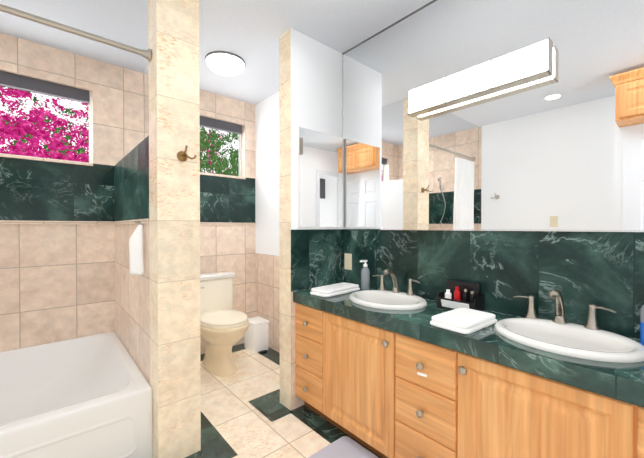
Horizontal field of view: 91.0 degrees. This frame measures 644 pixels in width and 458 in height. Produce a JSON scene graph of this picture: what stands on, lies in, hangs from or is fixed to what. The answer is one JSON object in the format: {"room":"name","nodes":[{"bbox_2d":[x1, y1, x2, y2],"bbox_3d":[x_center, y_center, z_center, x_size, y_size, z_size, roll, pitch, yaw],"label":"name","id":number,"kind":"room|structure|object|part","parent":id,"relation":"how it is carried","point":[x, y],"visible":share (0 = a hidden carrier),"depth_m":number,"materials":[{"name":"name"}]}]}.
{"room":"bathroom","nodes":[
{"label":"bathroom","id":0,"kind":"room"},
{"bbox_2d":[0,33,255,354],"bbox_3d":[-1.665,-0.065,2.508,2.890,2.440,0.111,0,1,-41],"label":"wall","id":1,"kind":"structure","parent":0,"point":[57,282],"depth_m":2.35,"materials":[{"name":"tile"}]},
{"bbox_2d":[0,71,91,162],"bbox_3d":[-2.107,-0.774,2.135,0.901,0.554,0.080,0,1,-41],"label":"window","id":2,"kind":"structure","parent":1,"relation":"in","point":[20,82],"depth_m":2.24,"materials":[{"name":"white"}]},
{"bbox_2d":[0,153,111,224],"bbox_3d":[-2.125,-0.268,2.095,1.261,0.457,0.125,0,1,-41],"label":"trim","id":3,"kind":"structure","parent":1,"relation":"attached to","point":[78,222],"depth_m":2.21,"materials":[{"name":"tile"}]},
{"bbox_2d":[112,219,148,224],"bbox_3d":[-1.256,-0.051,2.048,0.014,0.024,1.080,0,1,-41],"label":"trim","id":4,"kind":"structure","parent":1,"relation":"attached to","point":[142,220],"depth_m":1.95,"materials":[{"name":"tile"}]},
{"bbox_2d":[200,116,241,176],"bbox_3d":[-1.108,-0.797,3.007,0.753,0.534,0.080,0,1,-41],"label":"window","id":5,"kind":"structure","parent":1,"relation":"in","point":[215,124],"depth_m":3.11,"materials":[{"name":"white"}]},
{"bbox_2d":[200,172,255,224],"bbox_3d":[-1.111,-0.289,2.980,1.032,0.482,0.125,0,1,-41],"label":"trim","id":6,"kind":"structure","parent":1,"relation":"attached to","point":[201,173],"depth_m":3.03,"materials":[{"name":"tile"}]},
{"bbox_2d":[148,0,200,457],"bbox_3d":[-0.768,-0.057,1.651,0.203,2.440,0.160,0,1,-41],"label":"partition column","id":7,"kind":"structure","parent":0,"point":[174,181],"depth_m":1.59,"materials":[{"name":"tile"}]},
{"bbox_2d":[177,145,196,160],"bbox_3d":[-0.675,-0.380,1.563,0.086,0.069,0.088,0,1,-41],"label":"robe hook","id":8,"kind":"object","parent":7,"relation":"attached to","point":[182,156],"depth_m":1.57,"materials":[{"name":"gold metal"}]},
{"bbox_2d":[0,0,432,104],"bbox_3d":[-0.454,-1.272,1.111,2.490,0.001,3.570,0,1,-41],"label":"ceiling","id":9,"kind":"structure","parent":0,"point":[249,32],"depth_m":2.00,"materials":[{"name":"paint"}]},
{"bbox_2d":[205,51,244,75],"bbox_3d":[-0.733,-1.240,2.411,0.292,0.087,0.296,0,1,-41],"label":"dome ceiling light","id":10,"kind":"object","parent":9,"relation":"attached to","point":[223,63],"visible":1,"depth_m":2.33,"materials":[{"name":"white glass"}]},
{"bbox_2d":[185,343,380,457],"bbox_3d":[-0.454,1.167,1.134,2.490,0.002,3.570,0,1,-41],"label":"floor","id":11,"kind":"structure","parent":0,"point":[245,413],"depth_m":1.94,"materials":[{"name":"tile"}]},
{"bbox_2d":[0,331,152,457],"bbox_3d":[-1.707,0.978,1.627,1.249,0.370,1.170,0,1,-41],"label":"bathtub","id":12,"kind":"object","parent":11,"relation":"on","point":[90,396],"visible":1,"depth_m":1.73,"materials":[{"name":"white ceramic"}]},
{"bbox_2d":[114,135,149,384],"bbox_3d":[-1.183,0.331,2.129,0.203,1.655,1.100,0,1,-41],"label":"pony wall","id":13,"kind":"structure","parent":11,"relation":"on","point":[132,292],"depth_m":1.96,"materials":[{"name":"tile"}]},
{"bbox_2d":[129,221,143,274],"bbox_3d":[-1.002,0.089,1.712,0.069,0.297,0.109,0,1,-41],"label":"hanging towel","id":14,"kind":"object","parent":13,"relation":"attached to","point":[136,252],"visible":0.94,"depth_m":1.68,"materials":[{"name":"white fabric"}]},
{"bbox_2d":[200,271,248,376],"bbox_3d":[-0.864,0.774,2.671,0.420,0.758,0.661,0,1,-41],"label":"toilet","id":15,"kind":"object","parent":11,"relation":"on","point":[224,326],"visible":0.85,"depth_m":2.57,"materials":[{"name":"beige ceramic"}]},
{"bbox_3d":[-1.021,0.593,2.849,0.396,0.313,0.177,0,1,-41],"label":"tank","id":16,"kind":"part","parent":15,"relation":"part of","materials":[{"name":"beige ceramic"}]},
{"bbox_3d":[-1.017,0.415,2.843,0.420,0.043,0.196,0,1,-41],"label":"tank lid","id":17,"kind":"part","parent":15,"relation":"part of","materials":[{"name":"white ceramic"}]},
{"bbox_2d":[244,316,268,353],"bbox_3d":[-0.624,1.007,3.045,0.168,0.285,0.234,0,1,-41],"label":"trash bin","id":18,"kind":"object","parent":11,"relation":"on","point":[256,337],"visible":0.92,"depth_m":2.98,"materials":[{"name":"white plastic"}]},
{"bbox_3d":[-0.632,0.879,3.053,0.168,0.028,0.208,0,1,-41],"label":"lid","id":19,"kind":"part","parent":18,"relation":"part of","materials":[{"name":"white plastic"}]},
{"bbox_2d":[308,436,378,457],"bbox_3d":[0.208,1.157,1.257,0.570,0.015,0.885,0,1,-41],"label":"bath mat","id":20,"kind":"object","parent":11,"relation":"on","point":[345,447],"visible":0.95,"depth_m":1.64,"materials":[{"name":"grey fabric"}]},
{"bbox_2d":[293,301,643,457],"bbox_3d":[0.591,0.815,1.470,0.464,0.700,1.867,0,1,-41],"label":"bathroom vanity","id":21,"kind":"object","parent":11,"relation":"on","point":[382,372],"depth_m":1.29,"materials":[{"name":"brown wood"}]},
{"bbox_2d":[293,287,643,400],"bbox_3d":[0.598,0.432,1.470,0.448,0.065,1.872,0,1,-41],"label":"countertop","id":22,"kind":"structure","parent":21,"relation":"on","point":[617,381],"depth_m":1.13,"materials":[{"name":"green stone"}]},
{"bbox_2d":[310,282,359,296],"bbox_3d":[0.087,0.373,1.997,0.150,0.041,0.330,1,1,45],"label":"folded towel","id":23,"kind":"object","parent":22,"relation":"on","point":[331,290],"visible":1,"depth_m":1.93,"materials":[{"name":"white fabric"}]},
{"bbox_2d":[360,260,369,289],"bbox_3d":[0.281,0.295,2.086,0.075,0.195,0.060,0,1,-41],"label":"soap dispenser","id":24,"kind":"object","parent":22,"relation":"on","point":[365,277],"visible":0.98,"depth_m":2.07,"materials":[{"name":"white plastic"}]},
{"bbox_2d":[333,289,436,312],"bbox_3d":[0.363,0.457,1.780,0.383,0.164,0.452,0,1,-41],"label":"sink","id":25,"kind":"object","parent":22,"relation":"in","point":[402,302],"depth_m":1.79,"materials":[{"name":"white ceramic"}]},
{"bbox_2d":[373,269,419,292],"bbox_3d":[0.415,0.302,1.883,0.135,0.146,0.343,0,1,-41],"label":"faucet","id":26,"kind":"object","parent":22,"relation":"on","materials":[{"name":"silver metal"}]},
{"bbox_2d":[437,279,483,310],"bbox_3d":[0.688,0.330,1.585,0.126,0.135,0.190,0,1,-41],"label":"tray","id":27,"kind":"object","parent":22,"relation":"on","point":[455,294],"visible":0.92,"depth_m":1.57,"materials":[{"name":"black plastic"}]},
{"bbox_2d":[430,308,496,333],"bbox_3d":[0.603,0.379,1.345,0.270,0.041,0.170,0,1,-38],"label":"folded towel","id":28,"kind":"object","parent":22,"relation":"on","point":[464,320],"visible":1,"depth_m":1.29,"materials":[{"name":"white fabric"}]},
{"bbox_2d":[477,314,643,376],"bbox_3d":[0.892,0.462,1.174,0.383,0.164,0.452,0,1,-41],"label":"sink","id":29,"kind":"object","parent":22,"relation":"in","point":[599,346],"depth_m":1.16,"materials":[{"name":"white ceramic"}]},
{"bbox_2d":[513,289,615,328],"bbox_3d":[0.947,0.307,1.274,0.135,0.146,0.342,0,1,-41],"label":"faucet","id":30,"kind":"object","parent":22,"relation":"on","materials":[{"name":"silver metal"}]},
{"bbox_2d":[640,304,643,344],"bbox_3d":[1.143,0.302,1.090,0.079,0.200,0.068,0,1,-41],"label":"soap pump","id":31,"kind":"object","parent":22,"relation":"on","point":[642,325],"visible":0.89,"depth_m":1.10,"materials":[{"name":"blue plastic"}]},
{"bbox_2d":[279,28,342,410],"bbox_3d":[-0.066,-0.062,2.217,0.465,2.440,0.130,0,1,-41],"label":"wall","id":32,"kind":"structure","parent":0,"point":[310,83],"depth_m":2.09,"materials":[{"name":"stone"}]},
{"bbox_2d":[255,91,643,352],"bbox_3d":[0.484,-0.060,1.941,0.001,2.440,3.570,0,1,-41],"label":"wall","id":33,"kind":"structure","parent":0,"point":[580,271],"depth_m":1.56,"materials":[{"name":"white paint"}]},
{"bbox_2d":[297,126,342,227],"bbox_3d":[-0.006,-0.341,2.165,0.396,0.651,0.020,0,1,-41],"label":"mirror","id":34,"kind":"object","parent":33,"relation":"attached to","point":[319,179],"visible":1,"depth_m":2.14,"materials":[{"name":"clear glass"}]},
{"bbox_2d":[344,253,351,269],"bbox_3d":[0.187,0.227,2.276,0.008,0.116,0.070,0,1,-41],"label":"electrical outlet plate","id":35,"kind":"object","parent":33,"relation":"attached to","point":[348,262],"visible":1,"depth_m":2.27,"materials":[{"name":"beige plastic"}]},
{"bbox_2d":[342,0,435,136],"bbox_3d":[0.392,-0.978,2.028,0.011,0.602,0.727,0,1,-41],"label":"frame","id":36,"kind":"object","parent":33,"relation":"attached to","point":[433,0],"depth_m":2.12,"materials":[{"name":"silver metal"}]},
{"bbox_2d":[342,148,643,231],"bbox_3d":[0.660,-0.292,1.727,0.011,0.589,1.542,0,1,-41],"label":"frame","id":37,"kind":"object","parent":33,"relation":"attached to","point":[453,229],"depth_m":1.52,"materials":[{"name":"silver metal"}]},
{"bbox_2d":[343,0,643,229],"bbox_3d":[0.864,-0.636,1.495,0.005,1.273,2.166,0,1,-41],"label":"wall mirror","id":38,"kind":"object","parent":33,"relation":"attached to","point":[562,148],"visible":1,"depth_m":1.50,"materials":[{"name":"clear glass"}]},
{"bbox_2d":[408,37,552,116],"bbox_3d":[0.738,-0.724,1.578,0.072,0.141,0.675,0,1,-41],"label":"sconce","id":39,"kind":"object","parent":38,"relation":"attached to","point":[531,63],"visible":1,"depth_m":1.49,"materials":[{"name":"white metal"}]},
{"label":"wall","id":40,"kind":"structure","parent":0,"visible":0},
{"bbox_2d":[0,4,151,61],"bbox_3d":[-1.338,-0.878,1.188,1.251,0.060,0.060,0,1,-41],"label":"shower rod","id":41,"kind":"object","parent":40,"relation":"attached to","point":[147,54],"visible":1,"depth_m":1.39,"materials":[{"name":"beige metal"}]},
{"label":"outside","id":42,"kind":"structure","parent":0,"visible":0},
{"bbox_2d":[0,86,238,175],"bbox_3d":[-2.158,-1.055,3.588,7.500,4.000,0.001,0,1,-41],"label":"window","id":43,"kind":"structure","parent":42,"point":[32,124],"depth_m":3.16,"materials":[{"name":"multicoloured"}]}
]}

